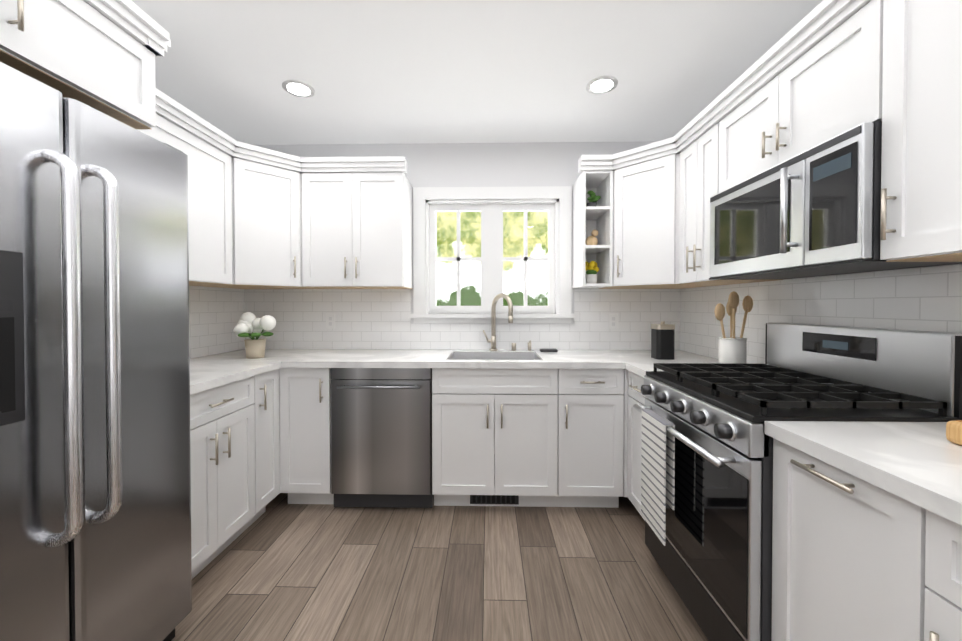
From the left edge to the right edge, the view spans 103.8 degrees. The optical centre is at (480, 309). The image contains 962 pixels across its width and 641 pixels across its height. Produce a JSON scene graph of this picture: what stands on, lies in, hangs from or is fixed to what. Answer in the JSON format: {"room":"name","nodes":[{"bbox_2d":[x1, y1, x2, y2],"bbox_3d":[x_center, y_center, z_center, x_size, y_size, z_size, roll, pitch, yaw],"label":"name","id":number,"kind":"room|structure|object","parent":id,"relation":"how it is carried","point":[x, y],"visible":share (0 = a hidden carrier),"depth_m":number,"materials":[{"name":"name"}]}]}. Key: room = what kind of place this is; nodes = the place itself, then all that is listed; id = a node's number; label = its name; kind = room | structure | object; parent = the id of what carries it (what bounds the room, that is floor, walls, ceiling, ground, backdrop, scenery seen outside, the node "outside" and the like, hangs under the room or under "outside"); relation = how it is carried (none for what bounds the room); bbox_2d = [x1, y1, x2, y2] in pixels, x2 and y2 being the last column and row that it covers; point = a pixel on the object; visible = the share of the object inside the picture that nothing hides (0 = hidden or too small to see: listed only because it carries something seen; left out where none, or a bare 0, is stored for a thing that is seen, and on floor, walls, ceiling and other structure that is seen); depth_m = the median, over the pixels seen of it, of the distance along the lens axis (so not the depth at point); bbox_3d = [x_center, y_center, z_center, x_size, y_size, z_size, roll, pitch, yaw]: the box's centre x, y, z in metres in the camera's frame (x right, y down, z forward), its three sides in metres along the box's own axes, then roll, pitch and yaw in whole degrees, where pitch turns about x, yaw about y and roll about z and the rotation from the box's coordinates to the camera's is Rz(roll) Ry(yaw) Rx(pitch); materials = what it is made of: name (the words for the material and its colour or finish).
{"room":"kitchen","nodes":[
{"label":"kitchen","id":0,"kind":"room"},
{"bbox_2d":[171,493,707,640],"bbox_3d":[-0.207,1.290,0.672,3.545,0.100,4.640,0,1,1],"label":"floor","id":1,"kind":"structure","parent":0,"point":[280,568],"depth_m":1.72,"materials":[{"name":"brown wood"}]},
{"bbox_2d":[0,62,191,640],"bbox_3d":[-1.437,0.326,0.992,0.808,1.820,0.910,0,1,1],"label":"refrigerator","id":2,"kind":"object","parent":1,"relation":"on","point":[95,503],"visible":1,"depth_m":1.06,"materials":[{"name":"grey metal"}]},
{"bbox_2d":[190,376,254,578],"bbox_3d":[-1.513,0.789,1.760,0.646,0.876,0.568,0,1,1],"label":"base cabinet","id":3,"kind":"object","parent":1,"relation":"on","point":[222,439],"visible":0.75,"depth_m":1.78,"materials":[{"name":"white paint"}]},
{"bbox_2d":[190,361,280,394],"bbox_3d":[-1.514,0.330,1.856,0.628,0.038,0.792,0,1,1],"label":"countertop","id":4,"kind":"structure","parent":3,"relation":"on","point":[205,375],"depth_m":1.94,"materials":[{"name":"stone"}]},
{"bbox_2d":[239,368,279,534],"bbox_3d":[-1.504,0.784,2.165,0.646,0.876,0.238,0,1,1],"label":"base cabinet","id":5,"kind":"object","parent":1,"relation":"on","point":[267,441],"visible":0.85,"depth_m":2.16,"materials":[{"name":"white paint"}]},
{"bbox_2d":[279,368,333,503],"bbox_3d":[-1.056,0.779,2.560,0.308,0.876,0.646,0,1,1],"label":"base cabinet","id":6,"kind":"object","parent":1,"relation":"on","point":[305,435],"visible":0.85,"depth_m":2.28,"materials":[{"name":"white paint"}]},
{"bbox_2d":[331,368,433,507],"bbox_3d":[-0.596,0.780,2.532,0.607,0.874,0.644,0,1,1],"label":"dishwasher","id":7,"kind":"object","parent":1,"relation":"on","point":[381,437],"visible":0.94,"depth_m":2.26,"materials":[{"name":"grey metal"}]},
{"bbox_2d":[432,368,557,506],"bbox_3d":[0.087,0.779,2.536,0.752,0.876,0.646,0,1,1],"label":"base cabinet","id":8,"kind":"object","parent":1,"relation":"on","point":[485,441],"visible":0.96,"depth_m":2.25,"materials":[{"name":"white paint"}]},
{"bbox_2d":[190,349,717,368],"bbox_3d":[-0.168,0.322,2.539,3.302,0.038,0.628,0,1,1],"label":"countertop","id":9,"kind":"structure","parent":8,"relation":"on","point":[427,358],"depth_m":2.33,"materials":[{"name":"stone"}]},
{"bbox_2d":[233,312,275,358],"bbox_3d":[-1.432,0.159,2.403,0.259,0.291,0.221,0,1,1],"label":"flower vase","id":10,"kind":"object","parent":9,"relation":"on","point":[250,325],"visible":1,"depth_m":2.37,"materials":[{"name":"beige"}]},
{"bbox_2d":[447,352,541,396],"bbox_3d":[0.087,0.420,2.524,0.591,0.226,0.401,0,1,1],"label":"sink basin","id":11,"kind":"object","parent":9,"relation":"in","point":[493,356],"visible":0.08,"depth_m":2.72,"materials":[{"name":"silver metal"}]},
{"bbox_2d":[483,293,512,350],"bbox_3d":[0.118,0.090,2.714,0.215,0.421,0.195,0,1,1],"label":"faucet","id":12,"kind":"object","parent":9,"relation":"on","point":[492,341],"visible":1,"depth_m":2.77,"materials":[{"name":"silver metal"}]},
{"bbox_2d":[512,343,515,350],"bbox_3d":[0.242,0.272,2.781,0.034,0.055,0.034,0,1,1],"label":"air gap cap","id":13,"kind":"object","parent":9,"relation":"on","point":[513,346],"visible":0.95,"depth_m":2.77,"materials":[{"name":"silver metal"}]},
{"bbox_2d":[528,340,530,350],"bbox_3d":[0.357,0.260,2.760,0.028,0.081,0.066,0,1,1],"label":"soap pump","id":14,"kind":"object","parent":9,"relation":"on","point":[529,345],"visible":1,"depth_m":2.77,"materials":[{"name":"silver metal"}]},
{"bbox_2d":[540,349,557,351],"bbox_3d":[0.486,0.291,2.721,0.120,0.018,0.070,0,1,1],"label":"sink caddy","id":15,"kind":"object","parent":9,"relation":"on","point":[548,350],"visible":0.98,"depth_m":2.69,"materials":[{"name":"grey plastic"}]},
{"bbox_2d":[651,321,674,359],"bbox_3d":[1.141,0.189,2.371,0.114,0.232,0.114,0,1,1],"label":"canister","id":16,"kind":"object","parent":9,"relation":"on","point":[662,339],"visible":1,"depth_m":2.32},
{"bbox_2d":[470,494,518,503],"bbox_3d":[0.083,1.165,2.333,0.300,0.070,0.009,0,1,1],"label":"air vent grille","id":17,"kind":"object","parent":8,"relation":"attached to","point":[494,499],"visible":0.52,"depth_m":2.33,"materials":[{"name":"grey plastic"}]},
{"bbox_2d":[555,369,623,507],"bbox_3d":[0.659,0.780,2.524,0.388,0.876,0.646,0,1,1],"label":"base cabinet","id":18,"kind":"object","parent":1,"relation":"on","point":[590,428],"visible":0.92,"depth_m":2.24,"materials":[{"name":"white paint"}]},
{"bbox_2d":[627,370,646,520],"bbox_3d":[1.150,0.785,2.040,0.646,0.876,0.374,0,1,1],"label":"base cabinet","id":19,"kind":"object","parent":1,"relation":"on","point":[635,384],"visible":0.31,"depth_m":2.13,"materials":[{"name":"white paint"}]},
{"bbox_2d":[625,363,662,376],"bbox_3d":[1.153,0.328,2.023,0.628,0.038,0.347,0,1,1],"label":"countertop","id":20,"kind":"structure","parent":19,"relation":"on","point":[640,369],"depth_m":2.06,"materials":[{"name":"stone"}]},
{"bbox_2d":[714,291,752,362],"bbox_3d":[1.302,0.107,1.947,0.226,0.405,0.126,0,1,1],"label":"utensil crock","id":21,"kind":"object","parent":20,"relation":"on","point":[732,349],"visible":0.85,"depth_m":1.92,"materials":[{"name":"white ceramic"}]},
{"bbox_2d":[633,323,961,640],"bbox_3d":[1.088,0.648,1.472,0.732,1.165,0.759,0,1,1],"label":"gas range","id":22,"kind":"object","parent":1,"relation":"on","point":[713,557],"visible":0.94,"depth_m":1.26,"materials":[{"name":"grey metal"}]},
{"bbox_2d":[641,409,674,545],"bbox_3d":[0.736,0.682,1.579,0.040,0.474,0.220,0,1,1],"label":"towel","id":23,"kind":"object","parent":22,"relation":"hanging from","point":[658,469],"visible":0.93,"depth_m":1.54,"materials":[{"name":"fabric"}]},
{"bbox_2d":[771,438,928,640],"bbox_3d":[1.126,0.799,0.901,0.646,0.876,0.378,0,1,1],"label":"base cabinet","id":24,"kind":"object","parent":1,"relation":"on","point":[848,556],"visible":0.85,"depth_m":0.89,"materials":[{"name":"white paint"}]},
{"bbox_2d":[924,509,961,640],"bbox_3d":[1.112,0.807,0.251,0.646,0.876,0.918,0,1,1],"label":"base cabinet","id":25,"kind":"object","parent":1,"relation":"on","point":[943,583],"visible":0.83,"depth_m":0.68,"materials":[{"name":"white paint"}]},
{"bbox_2d":[764,421,961,525],"bbox_3d":[1.113,0.351,0.135,0.628,0.038,1.898,0,1,1],"label":"countertop","id":26,"kind":"structure","parent":25,"relation":"on","point":[919,464],"depth_m":0.86,"materials":[{"name":"stone"}]},
{"bbox_2d":[946,420,961,444],"bbox_3d":[1.275,0.297,0.622,0.300,0.056,0.600,0,1,1],"label":"cutting board","id":27,"kind":"object","parent":26,"relation":"on","point":[953,431],"visible":0.95,"depth_m":0.90,"materials":[{"name":"brown wood"}]},
{"bbox_2d":[255,141,656,349],"bbox_3d":[-0.160,-0.022,2.916,3.545,2.470,0.120,0,1,1],"label":"wall","id":28,"kind":"structure","parent":0,"point":[527,164],"depth_m":2.84,"materials":[{"name":"white paint"}]},
{"bbox_2d":[189,157,316,288],"bbox_3d":[-1.515,-0.539,2.573,0.607,0.768,0.607,0,1,1],"label":"corner wall cabinet","id":29,"kind":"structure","parent":28,"relation":"attached to","point":[266,226],"depth_m":2.40,"materials":[{"name":"white paint"}]},
{"bbox_2d":[279,380,279,438],"bbox_3d":[-1.515,0.724,2.589,0.607,0.766,0.607,0,1,1],"label":"base cabinet","id":30,"kind":"object","parent":28,"relation":"attached to","point":[279,409],"visible":0.07,"depth_m":2.28,"materials":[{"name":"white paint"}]},
{"bbox_2d":[302,172,412,288],"bbox_3d":[-0.863,-0.540,2.680,0.686,0.768,0.366,0,1,1],"label":"upper cabinet","id":31,"kind":"object","parent":28,"relation":"attached to","point":[357,230],"visible":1,"depth_m":2.54,"materials":[{"name":"white paint"}]},
{"bbox_2d":[244,289,679,349],"bbox_3d":[-0.161,0.071,2.854,3.302,0.456,0.004,0,1,1],"label":"backsplash","id":32,"kind":"structure","parent":28,"relation":"attached to","point":[372,318],"depth_m":2.86,"materials":[{"name":"tile"}]},
{"bbox_2d":[326,314,334,328],"bbox_3d":[-1.144,0.086,2.868,0.070,0.115,0.006,0,1,1],"label":"outlet","id":33,"kind":"object","parent":32,"relation":"attached to","point":[330,321],"depth_m":2.87,"materials":[{"name":"white plastic"}]},
{"bbox_2d":[609,314,617,328],"bbox_3d":[0.991,0.086,2.823,0.070,0.115,0.006,0,1,1],"label":"outlet","id":34,"kind":"object","parent":32,"relation":"attached to","point":[613,318],"depth_m":2.82,"materials":[{"name":"white plastic"}]},
{"bbox_2d":[410,186,574,322],"bbox_3d":[0.084,-0.411,2.876,1.225,1.022,0.160,0,1,1],"label":"casement window","id":35,"kind":"structure","parent":28,"relation":"in","point":[555,202],"depth_m":2.86,"materials":[{"name":"white wood"}]},
{"bbox_2d":[572,170,612,287],"bbox_3d":[0.777,-0.542,2.664,0.198,0.765,0.328,0,1,1],"label":"shelf","id":36,"kind":"object","parent":28,"relation":"attached to","point":[587,220],"visible":1,"depth_m":2.60,"materials":[{"name":"white paint"}]},
{"bbox_2d":[585,230,597,244],"bbox_3d":[0.779,-0.498,2.651,0.086,0.130,0.070,0,1,1],"label":"figurine","id":37,"kind":"object","parent":36,"relation":"on","point":[592,240],"visible":0.71,"depth_m":2.63,"materials":[{"name":"brown wood"}]},
{"bbox_2d":[585,261,598,283],"bbox_3d":[0.773,-0.262,2.656,0.106,0.168,0.089,0,1,1],"label":"flowers","id":38,"kind":"object","parent":36,"relation":"on","point":[591,272],"visible":0.92,"depth_m":2.63,"materials":[{"name":"yellow plant"}]},
{"bbox_2d":[587,191,600,205],"bbox_3d":[0.788,-0.762,2.646,0.095,0.149,0.093,0,1,1],"label":"potted plant","id":39,"kind":"object","parent":36,"relation":"on","point":[593,198],"visible":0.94,"depth_m":2.63,"materials":[{"name":"green plant"}]},
{"bbox_2d":[623,369,628,496],"bbox_3d":[1.170,0.725,2.531,0.627,0.766,0.608,0,1,1],"label":"base cabinet","id":40,"kind":"object","parent":28,"relation":"attached to","point":[625,460],"visible":0.14,"depth_m":2.23,"materials":[{"name":"white paint"}]},
{"bbox_2d":[599,153,728,288],"bbox_3d":[1.180,-0.538,2.517,0.607,0.768,0.607,0,1,1],"label":"corner wall cabinet","id":41,"kind":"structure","parent":28,"relation":"attached to","point":[646,208],"depth_m":2.34,"materials":[{"name":"white paint"}]},
{"bbox_2d":[131,0,822,144],"bbox_3d":[-0.207,-1.280,0.641,3.545,0.100,4.640,0,1,1],"label":"ceiling","id":42,"kind":"structure","parent":0,"point":[432,71],"depth_m":1.91,"materials":[{"name":"white paint"}]},
{"bbox_2d":[282,80,314,97],"bbox_3d":[-1.029,-1.245,2.130,0.169,0.006,0.169,0,1,-8],"label":"recessed light","id":43,"kind":"object","parent":42,"relation":"in","point":[293,87],"depth_m":2.12,"materials":[{"name":"white"}]},
{"bbox_2d":[586,76,617,93],"bbox_3d":[0.671,-1.244,2.094,0.169,0.006,0.169,0,1,-8],"label":"recessed light","id":44,"kind":"object","parent":42,"relation":"in","point":[602,84],"depth_m":2.09,"materials":[{"name":"white"}]},
{"bbox_2d":[683,264,961,288],"bbox_3d":[1.505,0.005,0.621,0.120,2.470,4.400,0,1,1],"label":"wall","id":45,"kind":"structure","parent":0,"point":[868,272],"depth_m":1.40,"materials":[{"name":"white paint"}]},
{"bbox_2d":[679,123,782,283],"bbox_3d":[1.298,-0.532,2.022,0.350,0.768,0.372,0,1,1],"label":"wall cabinet","id":46,"kind":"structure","parent":45,"relation":"attached to","point":[699,172],"depth_m":2.01,"materials":[{"name":"white paint"}]},
{"bbox_2d":[719,0,882,192],"bbox_3d":[1.286,-0.728,1.451,0.350,0.364,0.759,0,1,1],"label":"upper cabinet","id":47,"kind":"object","parent":45,"relation":"attached to","point":[827,87],"visible":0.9,"depth_m":1.31,"materials":[{"name":"white paint"}]},
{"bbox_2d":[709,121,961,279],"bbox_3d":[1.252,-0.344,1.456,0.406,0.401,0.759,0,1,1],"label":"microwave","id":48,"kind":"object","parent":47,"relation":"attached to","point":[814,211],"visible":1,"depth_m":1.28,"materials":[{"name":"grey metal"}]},
{"bbox_2d":[680,265,961,363],"bbox_3d":[1.454,0.090,1.220,0.004,0.456,3.192,0,1,1],"label":"backsplash","id":49,"kind":"structure","parent":45,"relation":"attached to","point":[925,299],"depth_m":1.58,"materials":[{"name":"tile"}]},
{"bbox_2d":[880,0,961,261],"bbox_3d":[1.269,-0.516,0.646,0.350,0.768,0.850,0,1,1],"label":"wall cabinet","id":50,"kind":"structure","parent":45,"relation":"attached to","point":[921,187],"depth_m":0.98,"materials":[{"name":"white paint"}]},
{"bbox_3d":[-1.920,0.005,0.693,0.120,2.470,4.400,0,1,1],"label":"wall","id":51,"kind":"structure","parent":0,"visible":0},
{"bbox_2d":[0,0,155,128],"bbox_3d":[-1.529,-0.822,0.963,0.646,0.283,0.950,0,1,1],"label":"upper cabinet","id":52,"kind":"object","parent":51,"relation":"attached to","point":[83,51],"visible":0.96,"depth_m":1.18,"materials":[{"name":"white paint"}]},
{"bbox_2d":[136,114,231,284],"bbox_3d":[-1.651,-0.530,1.858,0.366,0.768,0.824,0,1,1],"label":"upper cabinet","id":53,"kind":"object","parent":51,"relation":"attached to","point":[209,214],"visible":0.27,"depth_m":2.06,"materials":[{"name":"white paint"}]},
{"bbox_2d":[84,0,870,173],"bbox_3d":[-0.313,-0.977,0.964,3.000,0.145,3.207,0,1,1],"label":"crown molding","id":54,"kind":"structure","parent":53,"relation":"attached to","point":[823,19],"depth_m":1.79,"materials":[{"name":"white paint"}]},
{"bbox_2d":[189,286,244,358],"bbox_3d":[-1.825,0.079,2.179,0.004,0.456,1.412,0,1,1],"label":"backsplash","id":55,"kind":"structure","parent":51,"relation":"attached to","point":[215,313],"depth_m":2.57,"materials":[{"name":"tile"}]},
{"label":"outside","id":56,"kind":"structure","parent":0,"visible":0},
{"bbox_2d":[436,211,547,305],"bbox_3d":[-0.108,-0.817,5.356,9.305,6.000,0.020,0,1,1],"label":"window glass","id":57,"kind":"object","parent":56,"point":[508,287],"depth_m":5.34,"materials":[{"name":"clear glass"}]}
]}

